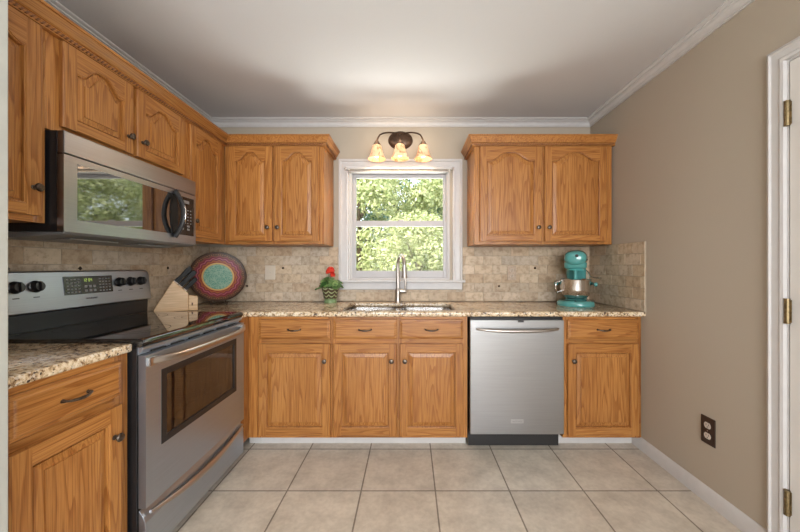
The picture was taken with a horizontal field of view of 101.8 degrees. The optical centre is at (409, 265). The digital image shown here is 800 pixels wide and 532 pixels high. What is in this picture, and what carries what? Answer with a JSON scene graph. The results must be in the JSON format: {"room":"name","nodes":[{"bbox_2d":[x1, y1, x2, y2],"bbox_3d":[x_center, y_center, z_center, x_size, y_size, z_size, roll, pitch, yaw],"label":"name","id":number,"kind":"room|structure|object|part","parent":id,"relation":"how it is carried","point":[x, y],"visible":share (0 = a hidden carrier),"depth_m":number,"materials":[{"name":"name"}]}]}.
{"room":"kitchen","nodes":[
{"label":"kitchen","id":0,"kind":"room"},
{"bbox_2d":[151,244,208,311],"bbox_3d":[-1.755,-0.011,1.762,0.140,2.422,1.935,0,0,0],"label":"wall","id":1,"kind":"structure","parent":0,"point":[205,245],"depth_m":2.64,"materials":[{"name":"beige paint"}]},
{"bbox_2d":[8,5,44,222],"bbox_3d":[-1.505,-0.530,1.020,0.354,0.739,0.415,0,0,0],"label":"upper cabinet","id":2,"kind":"object","parent":1,"relation":"attached to","point":[26,38],"visible":0.84,"depth_m":1.15,"materials":[{"name":"brown wood"}]},
{"bbox_3d":[-1.343,-0.284,1.173,0.030,0.031,0.031,0,0,0],"label":"knob","id":3,"kind":"part","parent":2,"relation":"part of","materials":[{"name":"grey metal"}]},
{"bbox_2d":[8,239,209,335],"bbox_3d":[-1.674,0.067,1.764,0.021,0.454,1.930,0,0,0],"label":"tile backsplash","id":4,"kind":"structure","parent":1,"relation":"attached to","point":[163,266],"depth_m":1.82,"materials":[{"name":"tile"}]},
{"bbox_2d":[45,31,185,177],"bbox_3d":[-1.505,-0.711,1.615,0.354,0.378,0.772,0,0,0],"label":"upper cabinet","id":5,"kind":"object","parent":1,"relation":"attached to","point":[84,98],"visible":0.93,"depth_m":1.46,"materials":[{"name":"brown wood"}]},
{"bbox_3d":[-1.367,-0.716,1.437,0.019,0.336,0.324,0,0,0],"label":"cabinet door","id":6,"kind":"part","parent":5,"relation":"part of","materials":[{"name":"brown wood"}]},
{"bbox_2d":[8,130,195,247],"bbox_3d":[-1.460,-0.312,1.615,0.426,0.409,0.760,0,0,0],"label":"microwave oven","id":7,"kind":"object","parent":5,"relation":"attached to","point":[96,194],"visible":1,"depth_m":1.42,"materials":[{"name":"silver metal"}]},
{"bbox_3d":[-1.497,-0.120,1.615,0.352,0.024,0.752,0,0,0],"label":"underside panel","id":8,"kind":"part","parent":7,"relation":"part of","materials":[{"name":"grey metal"}]},
{"bbox_3d":[-1.323,-0.291,1.540,0.011,0.223,0.510,0,0,0],"label":"door glass","id":9,"kind":"part","parent":7,"relation":"part of","materials":[{"name":"black glass"}]},
{"bbox_3d":[-1.329,-0.280,1.615,0.026,0.295,0.760,0,0,0],"label":"door","id":10,"kind":"part","parent":7,"relation":"part of","materials":[{"name":"metal"}]},
{"bbox_3d":[-1.285,-0.292,1.812,0.072,0.272,0.019,0,0,0],"label":"door handle","id":11,"kind":"part","parent":7,"relation":"part of","materials":[{"name":"black plastic"}]},
{"bbox_3d":[-1.322,-0.291,1.901,0.012,0.223,0.152,0,0,0],"label":"control panel","id":12,"kind":"part","parent":7,"relation":"part of","materials":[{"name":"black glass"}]},
{"bbox_3d":[-1.343,-0.626,1.569,0.030,0.031,0.031,0,0,0],"label":"knob","id":13,"kind":"part","parent":5,"relation":"part of","materials":[{"name":"grey metal"}]},
{"bbox_3d":[-1.343,-0.626,1.651,0.030,0.031,0.031,0,0,0],"label":"knob","id":14,"kind":"part","parent":5,"relation":"part of","materials":[{"name":"grey metal"}]},
{"bbox_3d":[-1.367,-0.716,1.790,0.019,0.336,0.340,0,0,0],"label":"cabinet door","id":15,"kind":"part","parent":5,"relation":"part of","materials":[{"name":"brown wood"}]},
{"bbox_2d":[186,122,224,243],"bbox_3d":[-1.505,-0.530,2.210,0.354,0.739,0.416,0,0,0],"label":"upper cabinet","id":16,"kind":"object","parent":1,"relation":"attached to","point":[205,155],"visible":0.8,"depth_m":2.18,"materials":[{"name":"brown wood"}]},
{"bbox_2d":[57,0,726,116],"bbox_3d":[-0.743,-1.282,-0.135,4.795,0.120,6.010,0,0,0],"label":"ceiling","id":17,"kind":"structure","parent":0,"point":[229,58],"depth_m":1.83,"materials":[{"name":"grey paint"}]},
{"bbox_2d":[209,127,589,279],"bbox_3d":[-0.085,-0.011,2.800,3.480,2.422,0.140,0,0,0],"label":"wall","id":18,"kind":"structure","parent":0,"point":[352,142],"depth_m":2.73,"materials":[{"name":"beige paint"}]},
{"bbox_2d":[8,0,339,159],"bbox_3d":[-0.985,-0.925,1.770,0.791,0.073,1.921,0,0,0],"label":"crown molding","id":19,"kind":"structure","parent":18,"relation":"attached to","point":[51,20],"depth_m":1.61,"materials":[{"name":"brown wood"}]},
{"bbox_2d":[225,146,333,246],"bbox_3d":[-1.009,-0.530,2.547,0.736,0.739,0.354,0,0,0],"label":"upper cabinet","id":20,"kind":"object","parent":18,"relation":"attached to","point":[276,196],"visible":1,"depth_m":2.40,"materials":[{"name":"brown wood"}]},
{"bbox_3d":[-1.183,-0.534,2.409,0.327,0.700,0.019,0,0,0],"label":"cabinet door","id":21,"kind":"part","parent":20,"relation":"part of","materials":[{"name":"brown wood"}]},
{"bbox_3d":[-0.838,-0.534,2.409,0.334,0.700,0.019,0,0,0],"label":"cabinet door","id":22,"kind":"part","parent":20,"relation":"part of","materials":[{"name":"brown wood"}]},
{"bbox_2d":[210,247,588,300],"bbox_3d":[-0.085,0.067,2.719,3.176,0.454,0.021,0,0,0],"label":"tile backsplash","id":23,"kind":"structure","parent":18,"relation":"attached to","point":[299,271],"depth_m":2.72,"materials":[{"name":"tile"}]},
{"bbox_2d":[265,265,274,279],"bbox_3d":[-1.167,0.054,2.714,0.086,0.118,0.008,0,0,0],"label":"light switch","id":24,"kind":"object","parent":23,"relation":"attached to","point":[269,269],"visible":1,"depth_m":2.71,"materials":[{"name":"beige plastic"}]},
{"bbox_2d":[368,131,431,161],"bbox_3d":[-0.080,-0.995,2.626,0.518,0.275,0.208,0,0,0],"label":"vanity light","id":25,"kind":"object","parent":18,"relation":"attached to","point":[400,141],"visible":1,"depth_m":2.61,"materials":[{"name":"beige glass"}]},
{"bbox_3d":[-0.266,-0.913,2.610,0.146,0.112,0.146,0,0,0],"label":"lamp shade","id":26,"kind":"part","parent":25,"relation":"part of","materials":[{"name":"beige glass"}]},
{"bbox_3d":[-0.187,-1.052,2.652,0.192,0.119,0.026,0,0,-33],"label":"arm","id":27,"kind":"part","parent":25,"relation":"part of","materials":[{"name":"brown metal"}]},
{"bbox_3d":[-0.080,-0.913,2.595,0.146,0.112,0.146,0,0,0],"label":"lamp shade","id":28,"kind":"part","parent":25,"relation":"part of","materials":[{"name":"beige glass"}]},
{"bbox_3d":[0.027,-1.052,2.652,0.192,0.119,0.026,0,0,33],"label":"arm","id":29,"kind":"part","parent":25,"relation":"part of","materials":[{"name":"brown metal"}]},
{"bbox_3d":[0.106,-0.913,2.610,0.146,0.112,0.146,0,0,0],"label":"lamp shade","id":30,"kind":"part","parent":25,"relation":"part of","materials":[{"name":"beige glass"}]},
{"bbox_2d":[339,159,464,289],"bbox_3d":[-0.079,-0.348,2.769,1.074,1.091,0.182,0,0,0],"label":"window","id":31,"kind":"structure","parent":18,"relation":"in","point":[351,279],"depth_m":2.72,"materials":[{"name":"white paint"}]},
{"bbox_2d":[344,167,453,171],"bbox_3d":[-0.090,-0.798,2.679,0.902,0.036,0.061,0,0,0],"label":"curtain rod","id":32,"kind":"object","parent":31,"relation":"attached to","point":[345,168],"visible":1,"depth_m":2.65,"materials":[{"name":"white paint"}]},
{"bbox_3d":[-0.090,-0.798,2.660,0.870,0.011,0.010,0,0,0],"label":"rod","id":33,"kind":"part","parent":32,"relation":"part of","materials":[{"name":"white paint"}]},
{"bbox_3d":[-0.090,-0.142,2.785,0.818,0.488,0.030,0,0,0],"label":"sash","id":34,"kind":"part","parent":31,"relation":"part of","materials":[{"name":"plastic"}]},
{"bbox_3d":[-0.090,-0.570,2.820,0.818,0.440,0.030,0,0,0],"label":"sash","id":35,"kind":"part","parent":31,"relation":"part of","materials":[{"name":"plastic"}]},
{"bbox_2d":[461,134,617,246],"bbox_3d":[0.991,-0.561,2.549,1.126,0.801,0.363,0,0,0],"label":"upper cabinet","id":36,"kind":"object","parent":18,"relation":"attached to","point":[518,196],"depth_m":2.40,"materials":[{"name":"brown wood"}]},
{"bbox_3d":[0.746,-0.534,2.409,0.460,0.700,0.019,0,0,0],"label":"cabinet door","id":37,"kind":"part","parent":36,"relation":"part of","materials":[{"name":"brown wood"}]},
{"bbox_3d":[0.991,-0.899,2.562,1.075,0.015,0.337,0,0,0],"label":"rope trim","id":38,"kind":"part","parent":36,"relation":"part of","materials":[{"name":"brown wood"}]},
{"bbox_3d":[1.225,-0.534,2.409,0.460,0.700,0.019,0,0,0],"label":"cabinet door","id":39,"kind":"part","parent":36,"relation":"part of","materials":[{"name":"brown wood"}]},
{"bbox_2d":[172,427,741,531],"bbox_3d":[-0.743,1.250,-0.135,4.795,0.100,6.010,0,0,0],"label":"floor","id":40,"kind":"structure","parent":0,"point":[269,487],"depth_m":1.73,"materials":[{"name":"tile"}]},
{"bbox_2d":[8,353,126,531],"bbox_3d":[-1.357,0.764,1.027,0.654,0.872,0.430,0,0,0],"label":"base cabinet","id":41,"kind":"object","parent":40,"relation":"on","point":[67,431],"visible":0.91,"depth_m":1.02,"materials":[{"name":"brown wood"}]},
{"bbox_3d":[-1.069,0.413,1.031,0.019,0.126,0.338,0,0,0],"label":"drawer","id":42,"kind":"part","parent":41,"relation":"part of","materials":[{"name":"brown wood"}]},
{"bbox_3d":[-1.069,0.805,1.031,0.019,0.595,0.338,0,0,0],"label":"cabinet door","id":43,"kind":"part","parent":41,"relation":"part of","materials":[{"name":"brown wood"}]},
{"bbox_2d":[8,344,131,388],"bbox_3d":[-1.371,0.311,1.022,0.626,0.032,0.444,0,0,0],"label":"countertop","id":44,"kind":"structure","parent":41,"relation":"on","point":[27,363],"depth_m":1.06,"materials":[{"name":"stone"}]},
{"bbox_3d":[-1.045,0.415,1.031,0.030,0.016,0.092,0,0,0],"label":"pull handle","id":45,"kind":"part","parent":41,"relation":"part of","materials":[{"name":"grey metal"}]},
{"bbox_3d":[-1.045,0.615,1.166,0.030,0.031,0.031,0,0,0],"label":"knob","id":46,"kind":"part","parent":41,"relation":"part of","materials":[{"name":"grey metal"}]},
{"bbox_2d":[8,270,244,531],"bbox_3d":[-1.312,0.612,1.625,0.721,1.177,0.749,0,0,0],"label":"electric range","id":47,"kind":"object","parent":40,"relation":"on","point":[185,370],"visible":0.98,"depth_m":1.47,"materials":[{"name":"silver metal"}]},
{"bbox_3d":[-1.589,0.087,1.315,0.028,0.052,0.052,0,0,0],"label":"control knob","id":48,"kind":"part","parent":47,"relation":"part of","materials":[{"name":"black plastic"}]},
{"bbox_3d":[-1.589,0.087,1.388,0.028,0.052,0.052,0,0,0],"label":"control knob","id":49,"kind":"part","parent":47,"relation":"part of","materials":[{"name":"black plastic"}]},
{"bbox_3d":[-1.589,0.087,1.788,0.028,0.052,0.052,0,0,0],"label":"control knob","id":50,"kind":"part","parent":47,"relation":"part of","materials":[{"name":"black plastic"}]},
{"bbox_2d":[8,312,242,347],"bbox_3d":[-1.319,0.298,1.625,0.586,0.035,0.749,0,0,0],"label":"cooktop","id":51,"kind":"object","parent":47,"relation":"in","point":[146,329],"depth_m":1.46,"materials":[{"name":"grey glass"}]},
{"bbox_3d":[-1.589,0.087,1.857,0.028,0.052,0.052,0,0,0],"label":"control knob","id":52,"kind":"part","parent":47,"relation":"part of","materials":[{"name":"black plastic"}]},
{"bbox_3d":[-1.589,0.087,1.927,0.028,0.052,0.052,0,0,0],"label":"control knob","id":53,"kind":"part","parent":47,"relation":"part of","materials":[{"name":"black plastic"}]},
{"bbox_3d":[-1.042,0.330,1.625,0.020,0.030,0.739,0,0,0],"label":"rail","id":54,"kind":"part","parent":47,"relation":"part of","materials":[{"name":"metal"}]},
{"bbox_3d":[-1.036,1.044,1.625,0.027,0.192,0.739,0,0,0],"label":"storage drawer","id":55,"kind":"part","parent":47,"relation":"part of","materials":[{"name":"metal"}]},
{"bbox_2d":[138,323,244,508],"bbox_3d":[-1.223,0.642,1.625,0.544,0.591,0.739,0,0,0],"label":"oven","id":56,"kind":"object","parent":47,"relation":"in","point":[191,388],"depth_m":1.47,"materials":[{"name":"silver metal"}]},
{"bbox_2d":[239,317,261,442],"bbox_3d":[-1.044,0.764,2.374,0.085,0.872,0.689,0,0,0],"label":"base cabinet","id":57,"kind":"object","parent":40,"relation":"on","point":[249,422],"visible":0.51,"depth_m":2.13,"materials":[{"name":"brown wood"}]},
{"bbox_3d":[-1.030,0.727,2.139,0.056,0.797,0.019,0,0,0],"label":"frame","id":58,"kind":"part","parent":57,"relation":"part of","materials":[{"name":"brown wood"}]},
{"bbox_2d":[257,317,334,442],"bbox_3d":[-0.755,0.764,2.405,0.492,0.872,0.649,0,0,0],"label":"base cabinet","id":59,"kind":"object","parent":40,"relation":"on","point":[295,354],"visible":0.9,"depth_m":2.11,"materials":[{"name":"brown wood"}]},
{"bbox_3d":[-0.752,0.805,2.119,0.467,0.595,0.019,0,0,0],"label":"cabinet door","id":60,"kind":"part","parent":59,"relation":"part of","materials":[{"name":"brown wood"}]},
{"bbox_3d":[-0.752,0.413,2.119,0.467,0.126,0.019,0,0,0],"label":"drawer","id":61,"kind":"part","parent":59,"relation":"part of","materials":[{"name":"brown wood"}]},
{"bbox_2d":[333,307,466,442],"bbox_3d":[-0.066,0.764,2.405,0.884,0.872,0.649,0,0,0],"label":"base cabinet","id":62,"kind":"object","parent":40,"relation":"on","point":[396,379],"visible":0.94,"depth_m":2.11,"materials":[{"name":"brown wood"}]},
{"bbox_3d":[-0.292,0.805,2.119,0.412,0.595,0.019,0,0,0],"label":"cabinet door","id":63,"kind":"part","parent":62,"relation":"part of","materials":[{"name":"brown wood"}]},
{"bbox_3d":[-0.292,0.413,2.119,0.412,0.126,0.019,0,0,0],"label":"drawer","id":64,"kind":"part","parent":62,"relation":"part of","materials":[{"name":"brown wood"}]},
{"bbox_2d":[152,301,645,317],"bbox_3d":[-0.085,0.311,2.366,3.198,0.032,0.726,0,0,0],"label":"countertop","id":65,"kind":"structure","parent":62,"relation":"on","point":[248,308],"depth_m":2.20,"materials":[{"name":"stone"}]},
{"bbox_2d":[154,281,197,311],"bbox_3d":[-1.535,0.196,2.137,0.232,0.198,0.086,0,0,-35],"label":"knife block","id":66,"kind":"object","parent":65,"relation":"on","point":[175,298],"visible":0.94,"depth_m":2.10,"materials":[{"name":"brown wood"}]},
{"bbox_2d":[174,266,192,283],"bbox_3d":[-1.489,0.059,2.133,0.102,0.114,0.017,0,0,-35],"label":"kitchen knife","id":67,"kind":"object","parent":66,"relation":"in","point":[188,270],"visible":1,"depth_m":2.13,"materials":[{"name":"black"}]},
{"bbox_2d":[178,270,196,286],"bbox_3d":[-1.472,0.084,2.151,0.102,0.114,0.017,0,0,-35],"label":"kitchen knife","id":68,"kind":"object","parent":66,"relation":"in","point":[191,274],"visible":1,"depth_m":2.15,"materials":[{"name":"grey metal"}]},
{"bbox_2d":[183,278,197,290],"bbox_3d":[-1.460,0.121,2.160,0.079,0.089,0.016,0,0,-35],"label":"kitchen knife","id":69,"kind":"object","parent":66,"relation":"in","point":[193,280],"visible":1,"depth_m":2.15,"materials":[{"name":"black plastic"}]},
{"bbox_2d":[189,252,245,304],"bbox_3d":[-1.484,0.091,2.520,0.393,0.406,0.131,0,0,-38],"label":"decorative plate","id":70,"kind":"object","parent":65,"relation":"on","point":[221,276],"visible":0.94,"depth_m":2.53,"materials":[{"name":"ceramic"}]},
{"bbox_2d":[315,267,343,302],"bbox_3d":[-0.649,0.149,2.624,0.225,0.290,0.202,0,0,0],"label":"geranium","id":71,"kind":"object","parent":65,"relation":"on","point":[330,287],"visible":1,"depth_m":2.57,"materials":[{"name":"green plant"}]},
{"bbox_2d":[321,287,339,302],"bbox_3d":[-0.640,0.234,2.614,0.146,0.121,0.146,0,0,0],"label":"pot","id":72,"kind":"object","parent":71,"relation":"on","point":[330,294],"depth_m":2.57,"materials":[{"name":"green ceramic"}]},
{"bbox_2d":[348,307,450,309],"bbox_3d":[-0.080,0.426,2.377,0.780,0.197,0.421,0,0,0],"label":"sink","id":73,"kind":"object","parent":65,"relation":"in","point":[352,308],"visible":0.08,"depth_m":2.58,"materials":[{"name":"metal"}]},
{"bbox_2d":[348,307,399,309],"bbox_3d":[-0.276,0.426,2.377,0.389,0.197,0.421,0,0,0],"label":"basin","id":74,"kind":"object","parent":73,"relation":"in","point":[353,308],"depth_m":2.57,"materials":[{"name":"silver metal"}]},
{"bbox_2d":[400,307,450,309],"bbox_3d":[0.116,0.426,2.377,0.389,0.197,0.421,0,0,0],"label":"basin","id":75,"kind":"object","parent":73,"relation":"in","point":[403,308],"depth_m":2.57,"materials":[{"name":"silver metal"}]},
{"bbox_2d":[394,254,406,302],"bbox_3d":[-0.073,0.098,2.567,0.098,0.394,0.206,0,0,-4],"label":"kitchen faucet","id":76,"kind":"object","parent":65,"relation":"on","point":[398,291],"visible":1,"depth_m":2.62,"materials":[{"name":"silver metal"}]},
{"bbox_2d":[394,289,400,302],"bbox_3d":[-0.098,0.239,2.640,0.058,0.112,0.058,0,0,0],"label":"base","id":77,"kind":"object","parent":76,"relation":"on","point":[398,291],"depth_m":2.62,"materials":[{"name":"silver metal"}]},
{"bbox_3d":[-0.071,0.045,2.565,0.028,0.289,0.188,0,0,-20],"label":"spout","id":78,"kind":"part","parent":76,"relation":"part of","materials":[{"name":"silver metal"}]},
{"bbox_3d":[-0.056,0.164,2.636,0.054,0.119,0.038,0,0,0],"label":"lever handle","id":79,"kind":"part","parent":76,"relation":"part of","materials":[{"name":"silver metal"}]},
{"bbox_2d":[554,250,601,307],"bbox_3d":[1.272,0.087,2.469,0.318,0.416,0.334,0,0,29],"label":"stand mixer","id":80,"kind":"object","parent":65,"relation":"on","point":[576,288],"visible":1,"depth_m":2.36,"materials":[{"name":"teal metal"}]},
{"bbox_2d":[555,278,591,298],"bbox_3d":[1.217,0.170,2.436,0.266,0.144,0.220,0,0,0],"label":"mixing bowl","id":81,"kind":"object","parent":80,"relation":"on","point":[571,288],"depth_m":2.36,"materials":[{"name":"silver metal"}]},
{"bbox_2d":[565,298,586,300],"bbox_3d":[1.240,0.248,2.436,0.156,0.012,0.156,0,0,29],"label":"base","id":82,"kind":"object","parent":80,"relation":"on","point":[566,299],"depth_m":2.38,"materials":[{"name":"teal metal"}]},
{"bbox_3d":[0.140,0.413,2.119,0.414,0.126,0.019,0,0,0],"label":"drawer","id":83,"kind":"part","parent":62,"relation":"part of","materials":[{"name":"brown wood"}]},
{"bbox_3d":[0.140,0.805,2.119,0.414,0.595,0.019,0,0,0],"label":"cabinet door","id":84,"kind":"part","parent":62,"relation":"part of","materials":[{"name":"brown wood"}]},
{"bbox_2d":[467,317,563,444],"bbox_3d":[0.689,0.763,2.365,0.604,0.862,0.650,0,0,0],"label":"dishwasher","id":85,"kind":"object","parent":40,"relation":"on","point":[515,365],"visible":0.99,"depth_m":2.09,"materials":[{"name":"silver metal"}]},
{"bbox_2d":[467,317,469,432],"bbox_3d":[0.689,0.711,2.408,0.600,0.758,0.565,0,0,0],"label":"tub","id":86,"kind":"object","parent":85,"relation":"in","point":[468,318],"depth_m":2.16,"materials":[{"name":"black plastic"}]},
{"bbox_3d":[0.689,1.141,2.172,0.600,0.106,0.015,0,0,0],"label":"toe panel","id":87,"kind":"part","parent":85,"relation":"part of","materials":[{"name":"black plastic"}]},
{"bbox_3d":[0.689,0.410,2.064,0.530,0.028,0.049,0,0,0],"label":"bar handle","id":88,"kind":"part","parent":85,"relation":"part of","materials":[{"name":"silver metal"}]},
{"bbox_2d":[558,317,640,442],"bbox_3d":[1.257,0.764,2.405,0.514,0.872,0.649,0,0,0],"label":"base cabinet","id":89,"kind":"object","parent":40,"relation":"on","point":[602,355],"visible":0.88,"depth_m":2.11,"materials":[{"name":"brown wood"}]},
{"bbox_3d":[1.257,0.413,2.119,0.462,0.126,0.019,0,0,0],"label":"drawer","id":90,"kind":"part","parent":89,"relation":"part of","materials":[{"name":"brown wood"}]},
{"bbox_3d":[1.257,0.805,2.119,0.462,0.595,0.019,0,0,0],"label":"cabinet door","id":91,"kind":"part","parent":89,"relation":"part of","materials":[{"name":"brown wood"}]},
{"bbox_2d":[590,0,799,529],"bbox_3d":[1.585,-0.011,-0.135,0.140,2.422,5.730,0,0,0],"label":"wall","id":92,"kind":"structure","parent":0,"point":[689,152],"depth_m":1.66,"materials":[{"name":"beige paint"}]},
{"bbox_2d":[44,0,754,126],"bbox_3d":[-0.085,-1.194,-0.135,3.200,0.056,5.730,0,0,0],"label":"trim","id":93,"kind":"structure","parent":92,"relation":"attached to","point":[728,9],"depth_m":2.66,"materials":[{"name":"white paint"}]},
{"bbox_2d":[589,241,645,311],"bbox_3d":[1.509,0.067,2.408,0.011,0.454,0.645,0,0,0],"label":"tile backsplash","id":94,"kind":"structure","parent":92,"relation":"attached to","point":[621,267],"depth_m":2.32,"materials":[{"name":"tile"}]},
{"bbox_2d":[632,437,766,531],"bbox_3d":[1.508,1.161,1.783,0.014,0.079,0.832,0,0,0],"label":"baseboard","id":95,"kind":"structure","parent":92,"relation":"attached to","point":[743,522],"depth_m":1.67,"materials":[{"name":"white paint"}]},
{"bbox_2d":[701,414,715,447],"bbox_3d":[1.511,0.835,1.648,0.008,0.138,0.078,0,0,0],"label":"wall outlet","id":96,"kind":"object","parent":92,"relation":"attached to","point":[708,425],"visible":1,"depth_m":1.64,"materials":[{"name":"black plastic"}]},
{"bbox_2d":[704,422,710,428],"bbox_3d":[1.508,0.809,1.648,0.002,0.029,0.037,0,0,0],"label":"receptacle","id":97,"kind":"object","parent":96,"relation":"attached to","point":[707,425],"depth_m":1.65,"materials":[{"name":"white plastic"}]},
{"bbox_2d":[704,432,710,439],"bbox_3d":[1.508,0.861,1.648,0.002,0.029,0.037,0,0,0],"label":"receptacle","id":98,"kind":"object","parent":96,"relation":"attached to","point":[707,435],"depth_m":1.65,"materials":[{"name":"white plastic"}]},
{"bbox_2d":[767,36,799,531],"bbox_3d":[1.552,0.157,0.907,0.207,2.086,0.919,0,0,0],"label":"door","id":99,"kind":"structure","parent":92,"relation":"in","point":[783,64],"depth_m":1.31,"materials":[{"name":"white paint"}]},
{"bbox_3d":[-2.000,-0.011,0.728,1.999,2.422,0.135,0,0,0],"label":"wall","id":100,"kind":"structure","parent":0,"visible":0},
{"bbox_2d":[0,0,7,531],"bbox_3d":[-1.029,-0.011,0.714,0.104,2.422,0.163,0,0,0],"label":"trim","id":101,"kind":"structure","parent":100,"relation":"attached to","point":[3,3],"depth_m":0.78,"materials":[{"name":"white paint"}]},
{"label":"outside","id":102,"kind":"structure","parent":0,"visible":0},
{"bbox_3d":[0.000,1.600,12.440,28.000,0.100,19.120,0,0,0],"label":"ground","id":103,"kind":"structure","parent":102,"visible":0},
{"bbox_2d":[356,179,425,270],"bbox_3d":[-0.980,-0.430,6.267,2.785,3.984,2.797,0,0,-25],"label":"leafy shrub","id":104,"kind":"object","parent":103,"relation":"on","point":[365,187],"visible":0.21,"depth_m":5.58,"materials":[{"name":"green plant"}]},
{"bbox_2d":[356,208,442,270],"bbox_3d":[0.126,0.326,5.322,2.088,2.470,2.098,0,0,-16],"label":"leafy shrub","id":105,"kind":"object","parent":103,"relation":"on","point":[432,244],"visible":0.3,"depth_m":4.84,"materials":[{"name":"green plant"}]},
{"bbox_2d":[356,179,442,270],"bbox_3d":[-0.352,-1.773,10.175,4.768,6.668,5.086,0,0,-20],"label":"leafy tree","id":106,"kind":"object","parent":103,"relation":"on","point":[439,209],"visible":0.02,"depth_m":8.89,"materials":[{"name":"green plant"}]},
{"bbox_2d":[387,179,442,270],"bbox_3d":[0.910,-0.430,6.620,2.797,3.984,2.785,0,0,-40],"label":"leafy shrub","id":107,"kind":"object","parent":103,"relation":"on","point":[428,195],"visible":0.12,"depth_m":5.94,"materials":[{"name":"green plant"}]}
]}

